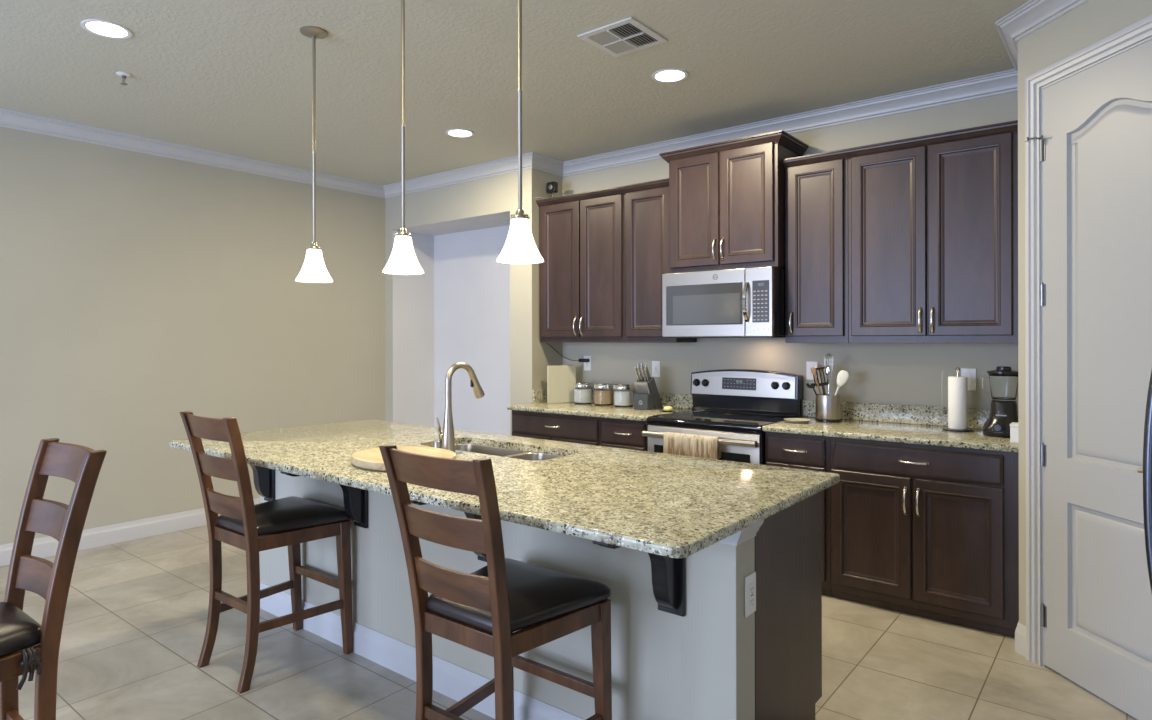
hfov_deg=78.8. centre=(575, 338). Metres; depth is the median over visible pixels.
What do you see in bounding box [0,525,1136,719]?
floor
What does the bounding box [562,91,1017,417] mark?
wall
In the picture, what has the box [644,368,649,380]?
kitchen knife
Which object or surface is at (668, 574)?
bracket
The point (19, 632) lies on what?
seat cushion
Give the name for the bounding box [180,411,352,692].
bar stool
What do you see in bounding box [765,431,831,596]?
base cabinet
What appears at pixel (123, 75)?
sprinkler head
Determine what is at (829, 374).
whisk
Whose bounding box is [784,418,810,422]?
spoon rest
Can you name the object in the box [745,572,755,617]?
wall outlet
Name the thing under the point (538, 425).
base cabinet
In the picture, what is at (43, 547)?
baseboard
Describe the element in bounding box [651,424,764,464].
door
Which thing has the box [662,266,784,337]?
microwave
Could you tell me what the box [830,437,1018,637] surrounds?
base cabinet
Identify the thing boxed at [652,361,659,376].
wall outlet
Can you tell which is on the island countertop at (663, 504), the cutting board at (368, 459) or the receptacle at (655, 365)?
the cutting board at (368, 459)
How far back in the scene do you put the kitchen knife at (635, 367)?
4.98 m
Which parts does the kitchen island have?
island baseboard, cap molding, panel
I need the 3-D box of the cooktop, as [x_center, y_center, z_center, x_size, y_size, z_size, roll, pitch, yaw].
[0.928,0.518,4.466,0.768,0.046,0.565,0,0,38]
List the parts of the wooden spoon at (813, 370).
spoon handle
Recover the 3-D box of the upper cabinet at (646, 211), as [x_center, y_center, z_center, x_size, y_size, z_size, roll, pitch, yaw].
[0.589,-0.517,5.004,0.426,1.085,0.338,0,0,38]
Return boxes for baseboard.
[0,498,259,565]
[1015,621,1025,657]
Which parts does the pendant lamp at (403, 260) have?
rod, lamp shade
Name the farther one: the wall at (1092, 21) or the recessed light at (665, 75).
the recessed light at (665, 75)
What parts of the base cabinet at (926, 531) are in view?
cabinet door, handle, handle, handle, drawer, cabinet door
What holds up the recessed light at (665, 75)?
in the ceiling at (233, 77)
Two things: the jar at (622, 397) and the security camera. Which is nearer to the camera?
the jar at (622, 397)
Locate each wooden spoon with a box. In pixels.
[811,367,821,394]
[817,364,825,394]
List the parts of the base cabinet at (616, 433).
drawer, handle, cabinet door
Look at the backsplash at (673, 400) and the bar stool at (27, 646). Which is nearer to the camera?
the bar stool at (27, 646)
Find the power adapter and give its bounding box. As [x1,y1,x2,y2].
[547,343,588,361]
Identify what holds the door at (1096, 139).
in the wall at (1092, 21)
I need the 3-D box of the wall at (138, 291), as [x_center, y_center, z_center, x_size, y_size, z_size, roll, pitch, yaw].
[-4.247,-0.003,3.662,0.120,2.842,7.939,0,0,38]
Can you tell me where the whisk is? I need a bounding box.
[824,354,833,394]
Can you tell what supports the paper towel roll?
on the paper towel holder
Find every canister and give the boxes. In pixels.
[573,382,592,403]
[594,382,613,405]
[613,383,633,406]
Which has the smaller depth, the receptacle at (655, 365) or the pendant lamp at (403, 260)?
the pendant lamp at (403, 260)
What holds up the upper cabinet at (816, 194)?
attached to the wall at (881, 373)
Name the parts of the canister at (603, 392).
lid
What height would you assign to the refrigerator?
1.780 m
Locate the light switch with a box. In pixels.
[961,368,975,390]
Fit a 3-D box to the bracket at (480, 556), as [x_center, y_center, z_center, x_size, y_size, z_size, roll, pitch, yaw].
[-0.446,0.685,2.501,0.092,0.306,0.372,0,0,38]
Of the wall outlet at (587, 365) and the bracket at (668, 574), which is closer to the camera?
the bracket at (668, 574)
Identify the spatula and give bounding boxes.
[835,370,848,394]
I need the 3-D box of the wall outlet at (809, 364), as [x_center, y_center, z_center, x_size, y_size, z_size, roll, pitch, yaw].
[1.508,0.203,4.487,0.072,0.118,0.009,0,0,38]
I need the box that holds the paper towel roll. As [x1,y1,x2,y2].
[948,376,967,429]
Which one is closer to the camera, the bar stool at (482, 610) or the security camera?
the bar stool at (482, 610)
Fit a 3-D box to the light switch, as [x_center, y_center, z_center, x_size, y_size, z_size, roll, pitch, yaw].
[2.203,0.227,3.937,0.076,0.125,0.008,0,0,38]
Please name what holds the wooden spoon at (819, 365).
in the utensil crock
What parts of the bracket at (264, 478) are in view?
plate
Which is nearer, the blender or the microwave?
the blender
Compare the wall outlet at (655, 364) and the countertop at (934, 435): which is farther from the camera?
the wall outlet at (655, 364)
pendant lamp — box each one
[295,26,332,282]
[382,0,423,274]
[496,0,543,263]
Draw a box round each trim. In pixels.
[0,0,1088,197]
[1025,15,1151,665]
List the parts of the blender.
motor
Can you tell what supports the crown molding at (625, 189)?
attached to the upper cabinet at (582, 242)
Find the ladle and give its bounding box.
[806,383,816,394]
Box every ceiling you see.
[0,0,1028,184]
[394,211,509,235]
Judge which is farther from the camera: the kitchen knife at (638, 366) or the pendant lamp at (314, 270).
the kitchen knife at (638, 366)
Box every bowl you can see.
[806,383,815,387]
[811,367,815,374]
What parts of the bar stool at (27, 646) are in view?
seat frame, post, post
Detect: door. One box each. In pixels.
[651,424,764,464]
[1025,39,1151,719]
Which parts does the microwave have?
door, door handle, control panel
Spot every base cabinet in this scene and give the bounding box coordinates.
[512,410,599,445]
[600,417,649,450]
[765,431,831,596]
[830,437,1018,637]
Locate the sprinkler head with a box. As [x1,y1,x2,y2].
[116,72,131,84]
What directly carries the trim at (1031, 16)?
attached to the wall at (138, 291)
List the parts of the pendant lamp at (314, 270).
rod, lamp shade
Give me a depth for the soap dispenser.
3.13 m
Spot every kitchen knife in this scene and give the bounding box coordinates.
[634,366,639,380]
[637,365,642,380]
[640,366,646,380]
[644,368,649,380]
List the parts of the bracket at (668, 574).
plate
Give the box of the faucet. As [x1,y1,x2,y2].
[436,362,484,453]
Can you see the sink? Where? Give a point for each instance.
(490, 450)
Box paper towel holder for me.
[941,367,973,431]
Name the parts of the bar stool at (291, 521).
post, post, seat frame, leg, leg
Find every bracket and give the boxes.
[249,464,274,500]
[281,471,367,527]
[411,500,486,561]
[593,540,685,616]
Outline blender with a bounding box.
[980,366,1017,437]
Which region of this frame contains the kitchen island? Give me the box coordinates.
[260,470,821,719]
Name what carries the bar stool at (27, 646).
on the floor
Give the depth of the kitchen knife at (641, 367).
4.95 m
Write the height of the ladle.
0.206 m
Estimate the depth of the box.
3.34 m
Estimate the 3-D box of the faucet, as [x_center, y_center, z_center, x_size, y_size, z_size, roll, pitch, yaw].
[-0.514,0.302,3.172,0.150,0.396,0.230,0,0,38]
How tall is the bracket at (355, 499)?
0.306 m
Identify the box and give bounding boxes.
[1010,422,1018,442]
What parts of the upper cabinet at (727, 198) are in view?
cabinet door, handle, handle, crown molding, cabinet door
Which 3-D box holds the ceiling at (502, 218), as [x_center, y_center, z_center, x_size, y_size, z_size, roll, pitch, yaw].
[-0.940,-1.075,6.338,1.521,0.101,0.594,0,0,38]
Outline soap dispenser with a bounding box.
[433,440,441,448]
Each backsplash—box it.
[532,389,692,408]
[803,400,989,428]
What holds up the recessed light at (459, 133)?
in the ceiling at (233, 77)
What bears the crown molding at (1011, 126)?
attached to the upper cabinet at (933, 229)
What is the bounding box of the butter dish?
[661,406,674,411]
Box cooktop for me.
[647,410,796,432]
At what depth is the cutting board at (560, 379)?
5.49 m
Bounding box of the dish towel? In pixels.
[663,432,720,458]
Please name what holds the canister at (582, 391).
on the countertop at (591, 410)
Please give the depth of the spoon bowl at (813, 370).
4.25 m
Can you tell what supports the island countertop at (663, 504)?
on the kitchen island
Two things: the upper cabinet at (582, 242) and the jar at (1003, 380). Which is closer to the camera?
the jar at (1003, 380)
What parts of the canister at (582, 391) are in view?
lid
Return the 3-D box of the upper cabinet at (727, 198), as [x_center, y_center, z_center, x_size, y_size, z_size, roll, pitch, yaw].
[1.023,-0.838,4.594,0.852,0.805,0.440,0,0,38]
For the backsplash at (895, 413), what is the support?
attached to the wall at (881, 373)
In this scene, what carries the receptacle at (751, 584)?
attached to the wall outlet at (750, 580)
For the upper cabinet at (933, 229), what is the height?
1.085 m
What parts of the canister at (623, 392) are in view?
lid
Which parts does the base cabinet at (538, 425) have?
cabinet door, handle, cabinet door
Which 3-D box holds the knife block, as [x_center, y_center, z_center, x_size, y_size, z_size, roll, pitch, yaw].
[0.518,0.386,5.027,0.116,0.227,0.206,0,0,38]
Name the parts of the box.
box lid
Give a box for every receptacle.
[654,364,657,372]
[749,582,753,606]
[809,365,813,375]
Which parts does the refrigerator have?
fridge handle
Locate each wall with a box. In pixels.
[0,126,385,544]
[385,168,562,435]
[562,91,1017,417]
[1018,0,1151,625]
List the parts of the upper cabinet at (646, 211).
cabinet door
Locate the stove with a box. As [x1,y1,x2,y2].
[642,369,802,464]
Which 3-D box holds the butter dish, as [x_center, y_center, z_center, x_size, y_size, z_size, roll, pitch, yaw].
[0.631,0.481,4.807,0.100,0.037,0.100,0,0,38]
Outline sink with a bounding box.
[455,444,562,459]
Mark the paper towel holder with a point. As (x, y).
(957, 369)
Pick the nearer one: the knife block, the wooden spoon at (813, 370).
the wooden spoon at (813, 370)
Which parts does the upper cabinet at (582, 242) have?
door, handle, handle, door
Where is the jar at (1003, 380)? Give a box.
[980,366,1017,401]
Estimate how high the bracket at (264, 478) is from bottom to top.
0.306 m
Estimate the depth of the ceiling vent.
3.31 m
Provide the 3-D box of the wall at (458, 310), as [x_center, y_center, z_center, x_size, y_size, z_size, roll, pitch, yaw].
[-0.888,-0.007,6.297,1.864,2.842,0.596,0,0,38]
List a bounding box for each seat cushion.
[0,602,40,656]
[216,496,348,536]
[426,558,610,632]
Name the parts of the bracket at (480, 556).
plate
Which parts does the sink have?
bowl, bowl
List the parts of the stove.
knob, oven handle, oven door, knob, control panel, knob, knob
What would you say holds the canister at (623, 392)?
on the countertop at (591, 410)
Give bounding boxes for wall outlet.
[584,356,590,370]
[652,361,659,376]
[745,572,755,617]
[806,361,817,379]
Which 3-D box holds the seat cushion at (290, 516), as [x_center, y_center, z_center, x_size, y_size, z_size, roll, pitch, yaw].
[-1.319,0.777,3.124,0.473,0.075,0.429,0,0,38]
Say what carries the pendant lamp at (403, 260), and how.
hanging from the ceiling at (233, 77)
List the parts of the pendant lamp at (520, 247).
rod, lamp shade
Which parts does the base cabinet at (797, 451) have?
handle, drawer, cabinet door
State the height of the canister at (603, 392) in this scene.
0.168 m
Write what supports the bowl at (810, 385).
on the ladle
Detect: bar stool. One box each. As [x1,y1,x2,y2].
[0,438,106,719]
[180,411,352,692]
[379,444,611,719]
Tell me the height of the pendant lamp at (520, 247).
1.160 m
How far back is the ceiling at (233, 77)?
3.69 m
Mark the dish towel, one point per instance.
(702, 446)
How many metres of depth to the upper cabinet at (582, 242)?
5.25 m
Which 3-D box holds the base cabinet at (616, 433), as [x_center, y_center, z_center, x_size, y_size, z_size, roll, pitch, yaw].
[0.497,0.971,4.870,0.405,0.878,0.663,0,0,38]
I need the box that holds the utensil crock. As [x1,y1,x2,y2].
[815,394,841,422]
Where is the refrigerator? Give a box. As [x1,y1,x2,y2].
[1143,370,1151,592]
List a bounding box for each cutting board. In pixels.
[351,446,456,471]
[547,365,575,402]
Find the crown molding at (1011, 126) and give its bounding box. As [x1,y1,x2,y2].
[782,120,1017,168]
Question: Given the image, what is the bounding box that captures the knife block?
[634,377,662,409]
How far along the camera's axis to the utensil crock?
4.17 m
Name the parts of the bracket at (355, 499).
plate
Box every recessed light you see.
[80,19,132,38]
[445,129,474,137]
[652,69,688,82]
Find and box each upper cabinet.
[540,194,624,342]
[625,186,696,342]
[659,130,808,272]
[785,159,848,342]
[848,132,1017,342]
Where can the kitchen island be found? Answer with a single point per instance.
(711, 662)
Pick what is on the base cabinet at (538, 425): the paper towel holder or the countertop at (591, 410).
the countertop at (591, 410)
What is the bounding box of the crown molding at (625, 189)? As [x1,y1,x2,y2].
[536,178,668,207]
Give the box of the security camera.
[547,181,557,197]
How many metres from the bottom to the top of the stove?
1.204 m
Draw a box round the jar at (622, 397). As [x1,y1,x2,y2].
[614,389,632,406]
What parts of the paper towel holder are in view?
tension arm, post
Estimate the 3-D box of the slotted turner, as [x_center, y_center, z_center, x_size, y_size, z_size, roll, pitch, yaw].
[1.483,0.320,4.242,0.105,0.308,0.031,0,0,38]
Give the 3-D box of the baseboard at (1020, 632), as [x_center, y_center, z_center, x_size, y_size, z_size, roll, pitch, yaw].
[2.002,1.342,3.164,0.047,0.130,0.162,0,0,19]
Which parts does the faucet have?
lever handle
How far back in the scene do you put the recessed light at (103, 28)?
3.22 m
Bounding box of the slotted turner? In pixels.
[813,366,827,394]
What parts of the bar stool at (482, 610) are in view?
post, post, seat frame, leg, leg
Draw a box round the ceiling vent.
[577,17,667,56]
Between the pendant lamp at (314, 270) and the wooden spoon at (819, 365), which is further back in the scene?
the wooden spoon at (819, 365)
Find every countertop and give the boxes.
[169,419,839,558]
[507,402,690,420]
[762,416,1018,452]
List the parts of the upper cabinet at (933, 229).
door, handle, handle, door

